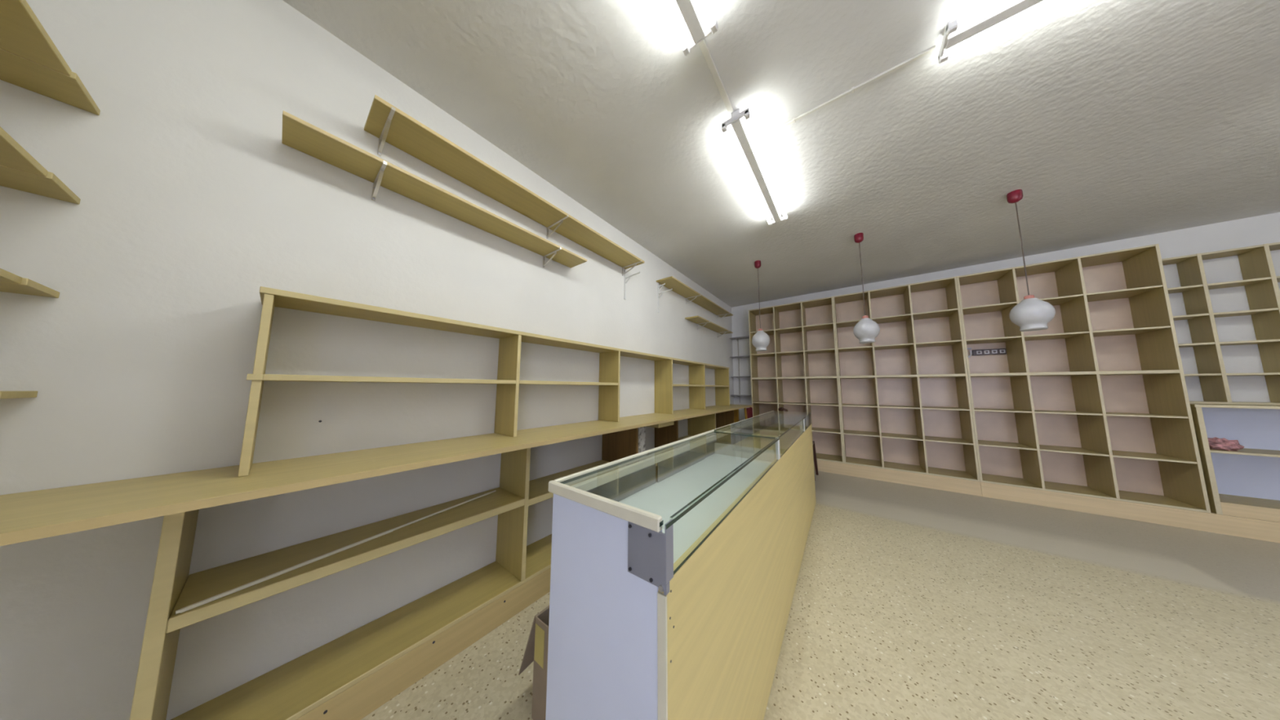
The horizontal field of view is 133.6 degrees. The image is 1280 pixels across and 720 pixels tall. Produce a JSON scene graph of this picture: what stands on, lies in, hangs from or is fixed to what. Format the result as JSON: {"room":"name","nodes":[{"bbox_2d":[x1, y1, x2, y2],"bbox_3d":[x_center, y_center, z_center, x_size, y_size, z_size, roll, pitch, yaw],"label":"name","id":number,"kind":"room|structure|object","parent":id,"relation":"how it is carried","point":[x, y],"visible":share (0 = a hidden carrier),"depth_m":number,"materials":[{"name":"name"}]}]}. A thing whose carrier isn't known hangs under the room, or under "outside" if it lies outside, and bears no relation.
{"room":"empty retail shop","nodes":[
{"label":"empty retail shop","id":0,"kind":"room"},
{"bbox_2d":[0,0,733,719],"bbox_3d":[-0.637,0.027,2.244,0.120,2.831,8.227,-4,-7,37],"label":"wall","id":1,"kind":"structure","parent":0,"point":[193,202],"depth_m":1.03,"materials":[{"name":"white paint"}]},
{"bbox_2d":[0,391,38,399],"bbox_3d":[-1.807,0.107,0.289,0.359,0.138,0.909,-4,-7,37],"label":"wall shelf","id":2,"kind":"object","parent":1,"relation":"attached to","point":[3,394],"visible":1,"depth_m":0.70,"materials":[{"name":"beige wood"}]},
{"bbox_2d":[0,268,59,297],"bbox_3d":[-1.790,-0.176,0.306,0.399,0.138,0.909,-4,-7,37],"label":"wall shelf","id":3,"kind":"object","parent":1,"relation":"attached to","point":[10,282],"visible":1,"depth_m":0.71,"materials":[{"name":"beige wood"}]},
{"bbox_2d":[0,126,80,204],"bbox_3d":[-1.773,-0.463,0.323,0.439,0.138,0.909,-4,-7,37],"label":"wall shelf","id":4,"kind":"object","parent":1,"relation":"attached to","point":[19,171],"visible":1,"depth_m":0.71,"materials":[{"name":"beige wood"}]},
{"bbox_2d":[0,0,100,115],"bbox_3d":[-1.756,-0.755,0.340,0.479,0.138,0.909,-4,-7,37],"label":"wall shelf","id":5,"kind":"object","parent":1,"relation":"attached to","point":[29,60],"visible":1,"depth_m":0.71,"materials":[{"name":"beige wood"}]},
{"bbox_2d":[281,111,586,267],"bbox_3d":[-0.943,-0.798,1.646,0.205,0.104,1.474,-4,-7,37],"label":"wall shelf","id":6,"kind":"object","parent":1,"relation":"attached to","point":[298,134],"visible":1,"depth_m":1.34,"materials":[{"name":"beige wood"}]},
{"bbox_2d":[364,94,644,275],"bbox_3d":[-0.644,-1.002,2.024,0.249,0.106,1.958,-4,-7,37],"label":"wall shelf","id":7,"kind":"object","parent":1,"relation":"attached to","point":[385,122],"visible":1,"depth_m":1.60,"materials":[{"name":"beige wood"}]},
{"bbox_2d":[623,269,640,299],"bbox_3d":[-0.079,-0.791,2.791,0.201,0.317,0.022,-4,-7,37],"label":"shelf bracket","id":8,"kind":"object","parent":1,"relation":"attached to","point":[639,272],"visible":1,"depth_m":2.83,"materials":[{"name":"white metal"}]},
{"bbox_2d":[657,282,672,312],"bbox_3d":[0.299,-0.765,3.288,0.201,0.369,0.022,-4,-7,37],"label":"shelf bracket","id":9,"kind":"object","parent":1,"relation":"attached to","point":[658,286],"visible":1,"depth_m":3.33,"materials":[{"name":"white metal"}]},
{"bbox_2d":[656,275,733,319],"bbox_3d":[0.926,-0.833,4.102,0.227,0.104,2.120,-4,-7,37],"label":"wall shelf","id":10,"kind":"object","parent":1,"relation":"attached to","point":[677,286],"visible":1,"depth_m":3.84,"materials":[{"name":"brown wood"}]},
{"bbox_2d":[684,315,733,337],"bbox_3d":[1.143,-0.493,4.374,0.205,0.104,1.410,-4,-7,37],"label":"wall shelf","id":11,"kind":"object","parent":1,"relation":"attached to","point":[698,320],"visible":1,"depth_m":4.22,"materials":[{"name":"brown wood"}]},
{"bbox_2d":[638,426,645,461],"bbox_3d":[-0.140,1.010,2.374,0.400,0.905,0.093,-4,-7,37],"label":"wall pier","id":12,"kind":"object","parent":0,"point":[642,431],"depth_m":2.28,"materials":[{"name":"paint"}]},
{"bbox_2d":[282,0,1279,306],"bbox_3d":[1.805,-1.607,0.547,6.240,0.100,8.227,-4,-7,37],"label":"ceiling","id":13,"kind":"structure","parent":0,"point":[1113,120],"depth_m":1.64,"materials":[{"name":"paint"}]},
{"bbox_2d":[658,0,718,56],"bbox_3d":[-0.096,-1.501,0.747,0.158,0.084,1.224,-4,-7,37],"label":"fluorescent light","id":14,"kind":"object","parent":13,"relation":"attached to","point":[690,10],"visible":1,"depth_m":1.16,"materials":[{"name":"metal"}]},
{"bbox_2d":[698,39,733,112],"bbox_3d":[0.397,-1.467,1.425,0.028,0.012,0.444,-4,-7,37],"label":"cable conduit","id":15,"kind":"object","parent":13,"relation":"attached to","point":[702,45],"visible":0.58,"depth_m":1.41,"materials":[{"name":"white plastic"}]},
{"bbox_2d":[721,107,787,226],"bbox_3d":[0.917,-1.364,2.073,0.158,0.084,1.224,-4,-7,37],"label":"fluorescent light","id":16,"kind":"object","parent":13,"relation":"attached to","point":[737,122],"visible":1,"depth_m":1.87,"materials":[{"name":"metal"}]},
{"bbox_2d":[751,260,769,351],"bbox_3d":[1.503,-0.686,3.456,0.208,1.150,0.208,-4,-7,37],"label":"pendant lamp","id":17,"kind":"object","parent":13,"relation":"hanging from","point":[761,340],"visible":1,"depth_m":3.36,"materials":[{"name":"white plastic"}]},
{"bbox_2d":[751,45,935,142],"bbox_3d":[1.066,-1.452,1.547,0.829,0.014,0.026,-4,-7,37],"label":"cable conduit","id":18,"kind":"object","parent":13,"relation":"attached to","point":[853,89],"visible":1,"depth_m":1.48,"materials":[{"name":"white plastic"}]},
{"bbox_2d":[853,232,879,343],"bbox_3d":[2.297,-0.747,2.830,0.208,1.150,0.208,-4,-7,37],"label":"pendant lamp","id":19,"kind":"object","parent":13,"relation":"hanging from","point":[866,330],"visible":1,"depth_m":2.74,"materials":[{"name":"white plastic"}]},
{"bbox_2d":[937,0,1065,63],"bbox_3d":[1.854,-1.481,0.874,1.224,0.084,0.158,-4,-7,37],"label":"fluorescent light","id":20,"kind":"object","parent":13,"relation":"attached to","point":[993,12],"visible":1,"depth_m":1.16,"materials":[{"name":"metal"}]},
{"bbox_2d":[1006,189,1055,331],"bbox_3d":[3.078,-0.807,2.202,0.208,1.150,0.208,-4,-7,37],"label":"pendant lamp","id":21,"kind":"object","parent":13,"relation":"hanging from","point":[1032,313],"visible":1,"depth_m":2.13,"materials":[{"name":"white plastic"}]},
{"bbox_2d":[360,470,1279,719],"bbox_3d":[1.794,1.309,0.253,6.240,0.100,8.227,-4,-7,37],"label":"floor","id":22,"kind":"structure","parent":0,"point":[909,602],"depth_m":1.43,"materials":[{"name":"stone"}]},
{"bbox_2d":[0,404,752,546],"bbox_3d":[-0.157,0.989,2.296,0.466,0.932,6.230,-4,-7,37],"label":"countertop","id":23,"kind":"structure","parent":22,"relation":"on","point":[27,516],"depth_m":0.84,"materials":[{"name":"brown wood"}]},
{"bbox_2d":[237,286,729,476],"bbox_3d":[0.001,0.254,2.760,0.243,0.622,4.537,-4,-7,37],"label":"shelving","id":24,"kind":"object","parent":23,"relation":"on","point":[508,381],"visible":0.98,"depth_m":1.61,"materials":[{"name":"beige wood"}]},
{"bbox_2d":[645,421,674,427],"bbox_3d":[0.188,0.594,2.566,0.140,0.040,0.270,-4,-7,37],"label":"tray","id":25,"kind":"object","parent":23,"relation":"attached to","point":[672,423],"visible":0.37,"depth_m":2.48,"materials":[{"name":"brown wood"}]},
{"bbox_2d":[129,427,638,719],"bbox_3d":[-0.772,0.923,1.550,0.393,0.908,1.985,-4,-7,37],"label":"shelving","id":26,"kind":"object","parent":22,"relation":"on","point":[353,674],"visible":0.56,"depth_m":1.08,"materials":[{"name":"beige wood"}]},
{"bbox_2d":[175,489,496,614],"bbox_3d":[-1.076,0.743,1.208,0.010,0.010,0.993,-2,-6,24],"label":"rod","id":27,"kind":"object","parent":26,"relation":"on","point":[264,579],"visible":1,"depth_m":0.95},
{"bbox_2d":[518,605,549,719],"bbox_3d":[-0.236,1.120,1.115,0.349,0.431,0.356,-4,-7,37],"label":"cardboard box","id":28,"kind":"object","parent":22,"relation":"on","point":[536,648],"visible":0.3,"depth_m":1.02,"materials":[{"name":"brown cardboard"}]},
{"bbox_2d":[545,410,816,719],"bbox_3d":[0.815,0.937,1.862,0.389,0.954,3.106,-4,-7,36],"label":"display counter","id":29,"kind":"object","parent":22,"relation":"on","point":[671,597],"depth_m":0.74,"materials":[{"name":"white laminate"}]},
{"bbox_2d":[646,409,733,482],"bbox_3d":[0.659,1.117,3.422,0.393,0.908,2.537,-4,-7,37],"label":"shelving","id":30,"kind":"object","parent":22,"relation":"on","point":[665,435],"visible":0.04,"depth_m":3.59,"materials":[{"name":"brown wood"}]},
{"bbox_2d":[744,406,752,419],"bbox_3d":[1.957,1.225,4.408,0.431,0.900,0.350,-4,-7,37],"label":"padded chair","id":31,"kind":"object","parent":22,"relation":"on","point":[748,411],"visible":0.07,"depth_m":4.47,"materials":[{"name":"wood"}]},
{"bbox_2d":[777,407,818,480],"bbox_3d":[2.240,1.166,3.946,0.475,0.930,0.348,-4,-7,37],"label":"wooden chair","id":32,"kind":"object","parent":22,"relation":"on","point":[782,409],"visible":0.32,"depth_m":3.90,"materials":[{"name":"brown wood"}]},
{"bbox_2d":[813,459,982,496],"bbox_3d":[3.034,1.566,4.052,2.489,0.160,0.414,-4,-7,37],"label":"board","id":33,"kind":"object","parent":22,"relation":"on","point":[938,482],"visible":0.48,"depth_m":3.52,"materials":[{"name":"brown wood"}]},
{"bbox_2d":[748,296,844,462],"bbox_3d":[2.542,0.306,4.564,1.234,2.442,0.414,-4,-7,37],"label":"bookcase","id":34,"kind":"object","parent":33,"relation":"on","point":[797,371],"visible":0.81,"depth_m":4.60,"materials":[{"name":"brown wood"}]},
{"bbox_2d":[832,276,980,481],"bbox_3d":[3.533,0.235,3.813,1.254,2.442,0.414,-4,-7,37],"label":"bookcase","id":35,"kind":"object","parent":33,"relation":"on","point":[905,404],"visible":0.96,"depth_m":3.81,"materials":[{"name":"brown wood"}]},
{"bbox_2d":[980,481,1279,542],"bbox_3d":[5.089,1.417,2.497,2.669,0.160,0.414,-4,-7,37],"label":"board","id":36,"kind":"object","parent":22,"relation":"on","point":[1251,528],"visible":0.75,"depth_m":2.55,"materials":[{"name":"brown wood"}]},
{"bbox_2d":[956,244,1210,512],"bbox_3d":[4.547,0.161,3.046,1.292,2.442,0.414,-4,-7,37],"label":"bookcase","id":37,"kind":"object","parent":36,"relation":"on","point":[1094,402],"depth_m":2.95,"materials":[{"name":"brown wood"}]},
{"bbox_2d":[1189,403,1279,522],"bbox_3d":[5.586,0.839,2.180,1.292,0.928,0.418,-4,-7,37],"label":"base cabinet","id":38,"kind":"object","parent":36,"relation":"on","point":[1245,482],"visible":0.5,"depth_m":2.45,"materials":[{"name":"brown wood"}]},
{"bbox_2d":[1207,437,1244,451],"bbox_3d":[5.141,0.740,2.436,0.182,0.107,0.144,-4,-7,37],"label":"bundle","id":39,"kind":"object","parent":38,"relation":"on","point":[1216,443],"visible":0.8,"depth_m":2.40,"materials":[{"name":"pink fabric"}]},
{"bbox_2d":[1209,448,1279,457],"bbox_3d":[5.590,0.781,2.190,1.227,0.019,0.382,-4,-7,37],"label":"shelf","id":40,"kind":"object","parent":38,"relation":"attached to","point":[1272,452],"depth_m":2.35,"materials":[{"name":"brown wood"}]},
{"bbox_2d":[731,212,1279,421],"bbox_3d":[4.252,0.184,3.610,6.000,2.831,0.120,-4,-7,37],"label":"wall","id":41,"kind":"structure","parent":0,"point":[1264,228],"depth_m":2.69,"materials":[{"name":"white paint"}]},
{"bbox_2d":[728,335,751,402],"bbox_3d":[1.947,0.178,5.181,0.433,1.260,0.181,-4,-7,37],"label":"shelf rack","id":42,"kind":"object","parent":41,"relation":"attached to","point":[747,336],"visible":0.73,"depth_m":5.25,"materials":[{"name":"grey metal"}]},
{"bbox_2d":[1161,242,1279,405],"bbox_3d":[5.592,-0.315,2.425,1.166,1.413,0.214,-4,-7,37],"label":"wall shelving","id":43,"kind":"object","parent":41,"relation":"attached to","point":[1260,281],"visible":0.74,"depth_m":2.52,"materials":[{"name":"brown wood"}]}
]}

